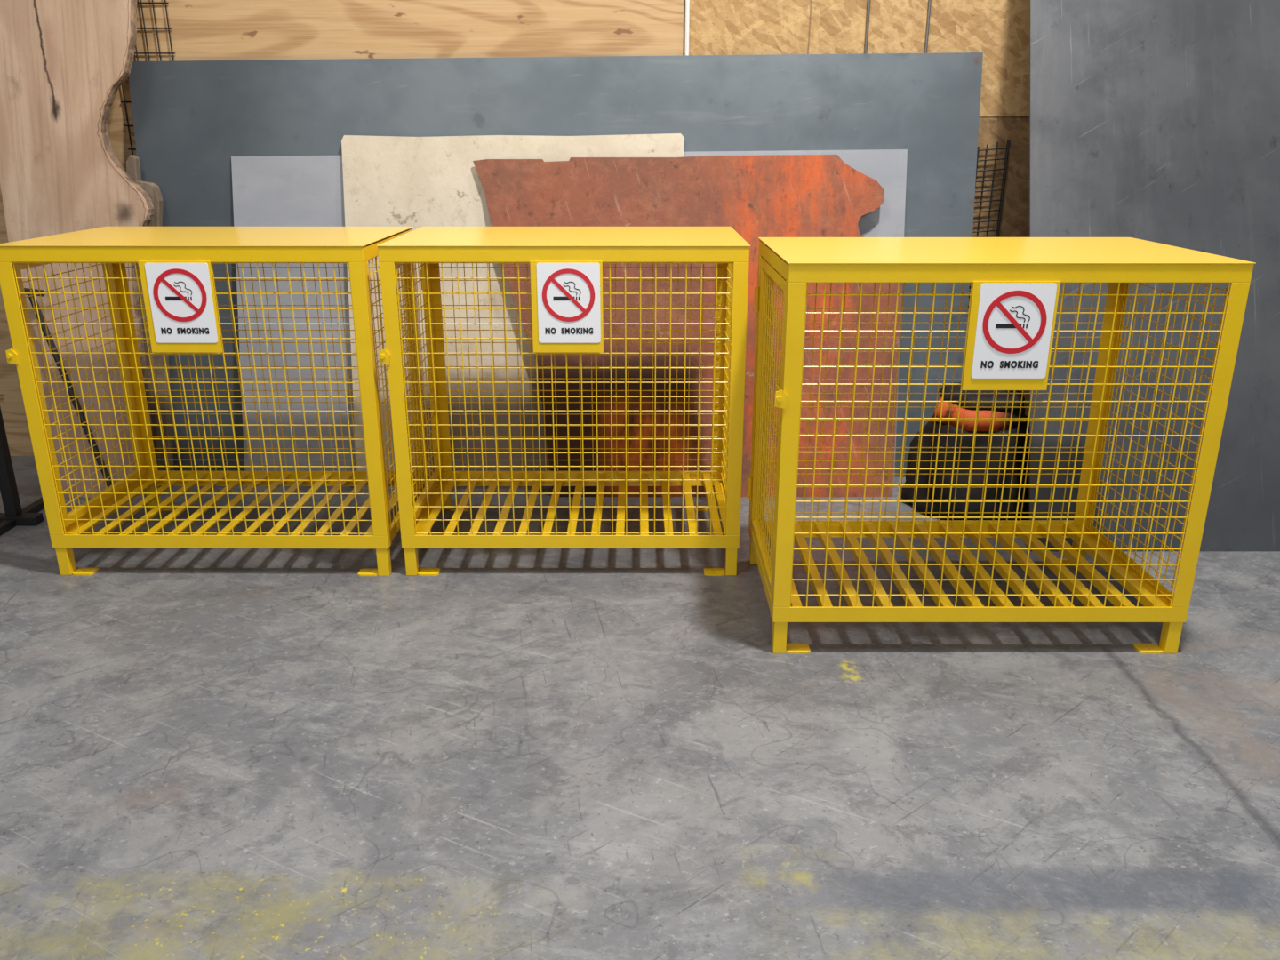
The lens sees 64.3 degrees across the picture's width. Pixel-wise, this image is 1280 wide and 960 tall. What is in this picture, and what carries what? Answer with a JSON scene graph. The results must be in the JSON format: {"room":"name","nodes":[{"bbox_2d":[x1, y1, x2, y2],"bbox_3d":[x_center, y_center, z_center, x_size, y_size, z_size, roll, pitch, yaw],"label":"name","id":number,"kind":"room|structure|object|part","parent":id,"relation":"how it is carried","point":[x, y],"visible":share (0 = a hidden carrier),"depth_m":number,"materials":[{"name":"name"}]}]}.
{"room":"metal workshop","nodes":[
{"label":"metal workshop","id":0,"kind":"room"},
{"bbox_2d":[0,456,1279,959],"bbox_3d":[0.000,1.333,0.897,14.000,0.100,8.850,0,19,0],"label":"floor","id":1,"kind":"structure","parent":0,"point":[206,754],"depth_m":2.60,"materials":[{"name":"concrete"}]},
{"bbox_2d":[0,407,44,535],"bbox_3d":[-2.560,-0.652,3.896,0.472,1.750,0.487,17,25,41],"label":"stand","id":2,"kind":"object","parent":1,"relation":"on","point":[13,516],"visible":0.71,"depth_m":4.12,"materials":[{"name":"black metal"}]},
{"bbox_2d":[24,288,111,487],"bbox_3d":[-2.440,-0.369,4.376,0.402,0.896,0.069,8,20,23],"label":"bar","id":3,"kind":"object","parent":1,"relation":"on","point":[56,356],"visible":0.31,"depth_m":4.35,"materials":[{"name":"black metal"}]},
{"bbox_2d":[0,0,154,496],"bbox_3d":[-2.455,-1.221,4.333,0.767,2.550,0.555,0,19,0],"label":"live edge slab","id":4,"kind":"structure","parent":1,"relation":"on","point":[64,64],"depth_m":4.29,"materials":[{"name":"brown wood"}]},
{"bbox_2d":[120,0,175,154],"bbox_3d":[-2.172,-1.348,4.632,0.270,2.600,0.013,0,19,0],"label":"grid","id":5,"kind":"object","parent":1,"relation":"on","point":[140,3],"visible":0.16,"depth_m":4.44,"materials":[{"name":"black metal"}]},
{"bbox_2d":[125,154,174,486],"bbox_3d":[-2.175,-0.695,4.529,0.141,1.428,0.317,1,19,4],"label":"post","id":6,"kind":"object","parent":1,"relation":"on","point":[132,163],"visible":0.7,"depth_m":4.54,"materials":[{"name":"brown wood"}]},
{"bbox_2d":[0,226,429,575],"bbox_3d":[-1.508,-0.323,3.830,1.231,1.168,0.750,0,19,0],"label":"cage","id":7,"kind":"object","parent":1,"relation":"on","point":[176,267],"visible":0.94,"depth_m":3.59,"materials":[{"name":"yellow paint"}]},
{"bbox_3d":[-2.077,-0.266,3.497,0.050,0.957,0.050,0,19,0],"label":"corner post","id":8,"kind":"part","parent":7,"relation":"part of","materials":[{"name":"yellow metal"}]},
{"bbox_3d":[-2.076,0.287,3.682,0.040,0.108,0.040,0,19,0],"label":"leg","id":9,"kind":"part","parent":7,"relation":"part of","materials":[{"name":"yellow paint"}]},
{"bbox_3d":[-2.087,-0.374,3.822,0.025,0.946,0.627,0,19,0],"label":"door","id":10,"kind":"part","parent":7,"relation":"part of","materials":[{"name":"yellow paint"}]},
{"bbox_3d":[-2.086,-0.374,3.822,0.008,0.916,0.597,0,19,0],"label":"door","id":11,"kind":"part","parent":7,"relation":"part of","materials":[{"name":"yellow paint"}]},
{"bbox_3d":[-2.018,0.333,3.705,0.075,0.006,0.055,0,19,0],"label":"foot plate","id":12,"kind":"part","parent":7,"relation":"part of","materials":[{"name":"yellow paint"}]},
{"bbox_3d":[-2.078,0.100,3.981,0.044,0.044,0.724,0,19,0],"label":"rail","id":13,"kind":"part","parent":7,"relation":"part of","materials":[{"name":"yellow metal"}]},
{"bbox_3d":[-2.073,-0.484,4.146,0.050,0.957,0.050,0,19,0],"label":"corner post","id":14,"kind":"part","parent":7,"relation":"part of","materials":[{"name":"yellow metal"}]},
{"bbox_3d":[-2.072,0.068,4.333,0.040,0.108,0.040,0,19,0],"label":"leg","id":15,"kind":"part","parent":7,"relation":"part of","materials":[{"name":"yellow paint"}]},
{"bbox_3d":[-2.013,0.118,4.342,0.075,0.006,0.055,0,19,0],"label":"foot plate","id":16,"kind":"part","parent":7,"relation":"part of","materials":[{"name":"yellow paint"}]},
{"bbox_3d":[-1.511,-0.583,3.355,0.206,0.262,0.002,0,19,0],"label":"sign plate","id":17,"kind":"part","parent":7,"relation":"part of","materials":[{"name":"white plastic"}]},
{"bbox_3d":[-1.500,-0.742,3.333,1.204,0.050,0.050,0,19,0],"label":"rail","id":18,"kind":"part","parent":7,"relation":"part of","materials":[{"name":"yellow metal"}]},
{"bbox_3d":[-1.498,-0.876,3.648,1.210,0.003,0.741,0,19,0],"label":"panel","id":19,"kind":"part","parent":7,"relation":"part of","materials":[{"name":"yellow paint"}]},
{"bbox_3d":[-1.500,0.213,3.654,1.204,0.050,0.050,0,19,0],"label":"rail","id":20,"kind":"part","parent":7,"relation":"part of","materials":[{"name":"yellow metal"}]},
{"bbox_3d":[-1.496,-0.006,4.303,1.204,0.050,0.050,0,19,0],"label":"rail","id":21,"kind":"part","parent":7,"relation":"part of","materials":[{"name":"yellow metal"}]},
{"bbox_3d":[-0.983,0.335,3.698,0.075,0.006,0.055,0,19,0],"label":"foot plate","id":22,"kind":"part","parent":7,"relation":"part of","materials":[{"name":"yellow paint"}]},
{"bbox_3d":[-0.923,-0.263,3.489,0.050,0.957,0.050,0,19,0],"label":"corner post","id":23,"kind":"part","parent":7,"relation":"part of","materials":[{"name":"yellow metal"}]},
{"bbox_3d":[-0.924,0.289,3.674,0.040,0.108,0.040,0,19,0],"label":"leg","id":24,"kind":"part","parent":7,"relation":"part of","materials":[{"name":"yellow paint"}]},
{"bbox_3d":[-0.918,-0.847,3.654,0.044,0.044,0.724,0,19,0],"label":"rail","id":25,"kind":"part","parent":7,"relation":"part of","materials":[{"name":"yellow metal"}]},
{"bbox_3d":[-0.918,0.102,3.974,0.044,0.044,0.724,0,19,0],"label":"rail","id":26,"kind":"part","parent":7,"relation":"part of","materials":[{"name":"yellow metal"}]},
{"bbox_3d":[-0.919,-0.482,4.138,0.050,0.957,0.050,0,19,0],"label":"corner post","id":27,"kind":"part","parent":7,"relation":"part of","materials":[{"name":"yellow metal"}]},
{"bbox_2d":[439,263,550,471],"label":"plate","id":28,"kind":"object","parent":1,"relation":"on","point":[496,286],"depth_m":4.55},
{"bbox_2d":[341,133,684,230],"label":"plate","id":29,"kind":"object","parent":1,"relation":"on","point":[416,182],"depth_m":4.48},
{"bbox_2d":[128,52,983,477],"bbox_3d":[-0.372,-0.941,4.595,3.738,1.852,0.310,0,19,0],"label":"sheet","id":30,"kind":"object","parent":1,"relation":"on","point":[190,117],"visible":0.35,"depth_m":4.48,"materials":[{"name":"grey metal"}]},
{"bbox_2d":[376,226,750,575],"bbox_3d":[-0.259,-0.323,3.830,1.233,1.168,0.750,0,19,0],"label":"cage","id":31,"kind":"object","parent":1,"relation":"on","point":[566,263],"visible":1,"depth_m":3.60,"materials":[{"name":"yellow paint"}]},
{"bbox_3d":[-0.826,-0.265,3.493,0.050,0.957,0.050,0,19,0],"label":"corner post","id":32,"kind":"part","parent":31,"relation":"part of","materials":[{"name":"yellow metal"}]},
{"bbox_3d":[-0.825,0.288,3.678,0.040,0.108,0.040,0,19,0],"label":"leg","id":33,"kind":"part","parent":31,"relation":"part of","materials":[{"name":"yellow paint"}]},
{"bbox_3d":[-0.837,-0.373,3.818,0.008,0.916,0.597,0,19,0],"label":"door","id":34,"kind":"part","parent":31,"relation":"part of","materials":[{"name":"yellow paint"}]},
{"bbox_3d":[-0.838,-0.373,3.818,0.025,0.946,0.627,0,19,0],"label":"door","id":35,"kind":"part","parent":31,"relation":"part of","materials":[{"name":"yellow paint"}]},
{"bbox_3d":[-0.766,0.334,3.701,0.075,0.006,0.055,0,19,0],"label":"foot plate","id":36,"kind":"part","parent":31,"relation":"part of","materials":[{"name":"yellow paint"}]},
{"bbox_3d":[-0.829,0.101,3.978,0.044,0.044,0.724,0,19,0],"label":"rail","id":37,"kind":"part","parent":31,"relation":"part of","materials":[{"name":"yellow metal"}]},
{"bbox_3d":[-0.826,-0.483,4.142,0.050,0.957,0.050,0,19,0],"label":"corner post","id":38,"kind":"part","parent":31,"relation":"part of","materials":[{"name":"yellow metal"}]},
{"bbox_3d":[-0.825,0.069,4.329,0.040,0.108,0.040,0,19,0],"label":"leg","id":39,"kind":"part","parent":31,"relation":"part of","materials":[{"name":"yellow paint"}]},
{"bbox_3d":[-0.766,0.119,4.338,0.075,0.006,0.055,0,19,0],"label":"foot plate","id":40,"kind":"part","parent":31,"relation":"part of","materials":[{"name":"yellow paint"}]},
{"bbox_3d":[-0.248,-0.742,3.333,1.206,0.050,0.050,0,19,0],"label":"rail","id":41,"kind":"part","parent":31,"relation":"part of","materials":[{"name":"yellow metal"}]},
{"bbox_3d":[-0.248,-0.876,3.648,1.212,0.003,0.741,0,19,0],"label":"panel","id":42,"kind":"part","parent":31,"relation":"part of","materials":[{"name":"yellow paint"}]},
{"bbox_3d":[-0.234,-0.583,3.355,0.206,0.262,0.002,0,19,0],"label":"sign plate","id":43,"kind":"part","parent":31,"relation":"part of","materials":[{"name":"white"}]},
{"bbox_3d":[-0.248,0.213,3.654,1.206,0.050,0.050,0,19,0],"label":"rail","id":44,"kind":"part","parent":31,"relation":"part of","materials":[{"name":"yellow metal"}]},
{"bbox_3d":[-0.248,-0.006,4.303,1.206,0.050,0.050,0,19,0],"label":"rail","id":45,"kind":"part","parent":31,"relation":"part of","materials":[{"name":"yellow metal"}]},
{"bbox_3d":[0.271,0.119,4.338,0.075,0.006,0.055,0,19,0],"label":"foot plate","id":46,"kind":"part","parent":31,"relation":"part of","materials":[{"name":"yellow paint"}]},
{"bbox_3d":[0.271,0.334,3.701,0.075,0.006,0.055,0,19,0],"label":"foot plate","id":47,"kind":"part","parent":31,"relation":"part of","materials":[{"name":"yellow paint"}]},
{"bbox_3d":[0.329,0.069,4.329,0.040,0.108,0.040,0,19,0],"label":"leg","id":48,"kind":"part","parent":31,"relation":"part of","materials":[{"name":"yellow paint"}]},
{"bbox_3d":[0.333,0.101,3.978,0.044,0.044,0.724,0,19,0],"label":"rail","id":49,"kind":"part","parent":31,"relation":"part of","materials":[{"name":"yellow metal"}]},
{"bbox_3d":[0.330,-0.483,4.142,0.050,0.957,0.050,0,19,0],"label":"corner post","id":50,"kind":"part","parent":31,"relation":"part of","materials":[{"name":"yellow metal"}]},
{"bbox_3d":[0.329,0.288,3.678,0.040,0.108,0.040,0,19,0],"label":"leg","id":51,"kind":"part","parent":31,"relation":"part of","materials":[{"name":"yellow paint"}]},
{"bbox_3d":[0.330,-0.265,3.493,0.050,0.957,0.050,0,19,0],"label":"corner post","id":52,"kind":"part","parent":31,"relation":"part of","materials":[{"name":"yellow metal"}]},
{"bbox_2d":[231,149,907,483],"bbox_3d":[-0.313,-0.722,4.574,2.989,1.450,0.330,0,19,0],"label":"metal sheet","id":53,"kind":"object","parent":1,"relation":"on","point":[274,190],"visible":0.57,"depth_m":4.56,"materials":[{"name":"grey metal"}]},
{"bbox_2d":[684,0,689,55],"bbox_3d":[0.205,-1.395,4.615,0.020,2.700,0.020,0,19,0],"label":"rod","id":54,"kind":"object","parent":1,"relation":"on","point":[687,2],"visible":0.02,"depth_m":4.42,"materials":[{"name":"white metal"}]},
{"bbox_2d":[472,154,902,496],"bbox_3d":[0.211,-0.674,4.467,1.883,1.429,0.458,0,19,0],"label":"plate","id":55,"kind":"object","parent":1,"relation":"on","point":[772,196],"visible":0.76,"depth_m":4.46,"materials":[{"name":"orange metal"}]},
{"bbox_2d":[864,0,870,53],"bbox_3d":[0.989,-1.395,4.615,0.012,2.700,0.012,0,19,0],"label":"rod","id":56,"kind":"object","parent":1,"relation":"on","point":[868,1],"visible":0.02,"depth_m":4.42,"materials":[{"name":"grey metal"}]},
{"bbox_2d":[924,0,931,53],"bbox_3d":[1.251,-1.395,4.615,0.012,2.700,0.012,0,19,0],"label":"rod","id":57,"kind":"object","parent":1,"relation":"on","point":[930,1],"visible":0.02,"depth_m":4.42,"materials":[{"name":"grey metal"}]},
{"bbox_2d":[899,382,1028,520],"bbox_3d":[1.437,-0.134,4.294,0.616,0.515,0.608,0,19,0],"label":"bag","id":58,"kind":"object","parent":1,"relation":"on","point":[982,427],"visible":0.6,"depth_m":4.13,"materials":[{"name":"fabric"}]},
{"bbox_2d":[967,139,1009,336],"bbox_3d":[1.589,-0.822,4.808,0.145,1.491,0.013,0,19,0],"label":"wire rack","id":59,"kind":"object","parent":1,"relation":"on","point":[998,220],"visible":0.21,"depth_m":4.63,"materials":[{"name":"black metal"}]},
{"bbox_2d":[747,237,1255,653],"bbox_3d":[1.018,-0.142,3.274,1.280,1.180,0.750,0,19,0],"label":"cage","id":60,"kind":"object","parent":1,"relation":"on","point":[1014,294],"visible":1,"depth_m":3.07,"materials":[{"name":"yellow paint"}]},
{"bbox_3d":[0.428,0.255,3.775,0.040,0.108,0.040,0,19,0],"label":"leg","id":61,"kind":"part","parent":60,"relation":"part of","materials":[{"name":"yellow paint"}]},
{"bbox_3d":[0.427,-0.302,3.586,0.050,0.969,0.050,0,19,0],"label":"corner post","id":62,"kind":"part","parent":60,"relation":"part of","materials":[{"name":"yellow metal"}]},
{"bbox_3d":[0.424,0.288,3.423,0.044,0.044,0.724,0,19,0],"label":"rail","id":63,"kind":"part","parent":60,"relation":"part of","materials":[{"name":"yellow metal"}]},
{"bbox_3d":[0.415,-0.192,3.261,0.025,0.958,0.627,0,19,0],"label":"door","id":64,"kind":"part","parent":60,"relation":"part of","materials":[{"name":"yellow paint"}]},
{"bbox_3d":[0.416,-0.192,3.261,0.008,0.928,0.597,0,19,0],"label":"door","id":65,"kind":"part","parent":60,"relation":"part of","materials":[{"name":"yellow paint"}]},
{"bbox_3d":[0.424,-0.673,3.100,0.044,0.044,0.724,0,19,0],"label":"rail","id":66,"kind":"part","parent":60,"relation":"part of","materials":[{"name":"yellow metal"}]},
{"bbox_3d":[0.428,0.474,3.123,0.040,0.108,0.040,0,19,0],"label":"leg","id":67,"kind":"part","parent":60,"relation":"part of","materials":[{"name":"yellow paint"}]},
{"bbox_3d":[0.427,-0.084,2.937,0.050,0.969,0.050,0,19,0],"label":"corner post","id":68,"kind":"part","parent":60,"relation":"part of","materials":[{"name":"yellow metal"}]},
{"bbox_3d":[0.486,0.520,3.147,0.075,0.006,0.055,0,19,0],"label":"foot plate","id":69,"kind":"part","parent":60,"relation":"part of","materials":[{"name":"yellow paint"}]},
{"bbox_3d":[1.028,0.181,3.748,1.253,0.050,0.050,0,19,0],"label":"rail","id":70,"kind":"part","parent":60,"relation":"part of","materials":[{"name":"yellow metal"}]},
{"bbox_3d":[1.028,0.399,3.099,1.253,0.050,0.050,0,19,0],"label":"rail","id":71,"kind":"part","parent":60,"relation":"part of","materials":[{"name":"yellow metal"}]},
{"bbox_3d":[1.028,-0.701,3.090,1.259,0.003,0.741,0,19,0],"label":"panel","id":72,"kind":"part","parent":60,"relation":"part of","materials":[{"name":"yellow paint"}]},
{"bbox_3d":[1.026,-0.407,2.797,0.206,0.262,0.002,0,19,0],"label":"sign plate","id":73,"kind":"part","parent":60,"relation":"part of","materials":[{"name":"white"}]},
{"bbox_3d":[1.028,-0.567,2.774,1.253,0.050,0.050,0,19,0],"label":"rail","id":74,"kind":"part","parent":60,"relation":"part of","materials":[{"name":"yellow metal"}]},
{"bbox_3d":[1.571,0.306,3.784,0.075,0.006,0.055,0,19,0],"label":"foot plate","id":75,"kind":"part","parent":60,"relation":"part of","materials":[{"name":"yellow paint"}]},
{"bbox_3d":[1.629,0.255,3.775,0.040,0.108,0.040,0,19,0],"label":"leg","id":76,"kind":"part","parent":60,"relation":"part of","materials":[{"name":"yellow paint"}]},
{"bbox_3d":[1.630,-0.302,3.586,0.050,0.969,0.050,0,19,0],"label":"corner post","id":77,"kind":"part","parent":60,"relation":"part of","materials":[{"name":"yellow metal"}]},
{"bbox_3d":[1.633,0.288,3.423,0.044,0.044,0.724,0,19,0],"label":"rail","id":78,"kind":"part","parent":60,"relation":"part of","materials":[{"name":"yellow metal"}]},
{"bbox_3d":[1.571,0.520,3.147,0.075,0.006,0.055,0,19,0],"label":"foot plate","id":79,"kind":"part","parent":60,"relation":"part of","materials":[{"name":"yellow paint"}]},
{"bbox_3d":[1.629,0.474,3.123,0.040,0.108,0.040,0,19,0],"label":"leg","id":80,"kind":"part","parent":60,"relation":"part of","materials":[{"name":"yellow paint"}]},
{"bbox_3d":[1.630,-0.084,2.937,0.050,0.969,0.050,0,19,0],"label":"corner post","id":81,"kind":"part","parent":60,"relation":"part of","materials":[{"name":"yellow metal"}]},
{"bbox_2d":[1028,0,1279,551],"bbox_3d":[2.275,-1.261,3.982,1.570,2.850,1.152,0,19,0],"label":"sheet","id":82,"kind":"object","parent":1,"relation":"on","point":[1156,121],"visible":0.83,"depth_m":3.97,"materials":[{"name":"grey metal"}]},
{"bbox_2d":[682,0,1029,117],"bbox_3d":[0.000,-2.135,4.465,14.000,4.200,0.115,0,19,0],"label":"wall","id":83,"kind":"structure","parent":0,"point":[684,0],"depth_m":4.48,"materials":[{"name":"beige wood"}]},
{"bbox_2d":[0,0,683,455],"bbox_3d":[-1.605,-1.270,4.682,3.589,2.420,0.020,0,19,0],"label":"plywood sheet","id":84,"kind":"object","parent":83,"relation":"attached to","point":[201,29],"visible":0.02,"depth_m":4.44,"materials":[{"name":"beige wood"}]},
{"bbox_2d":[688,0,1029,116],"bbox_3d":[1.607,-2.207,4.366,2.787,1.222,0.020,0,19,0],"label":"board","id":85,"kind":"object","parent":83,"relation":"attached to","point":[999,29],"visible":0.33,"depth_m":4.44,"materials":[{"name":"beige wood"}]},
{"bbox_2d":[967,117,1029,417],"bbox_3d":[1.607,-0.873,4.815,2.787,1.584,0.020,0,19,0],"label":"board","id":86,"kind":"object","parent":83,"relation":"attached to","point":[1014,222],"visible":0.08,"depth_m":4.64,"materials":[{"name":"brown wood"}]}
]}

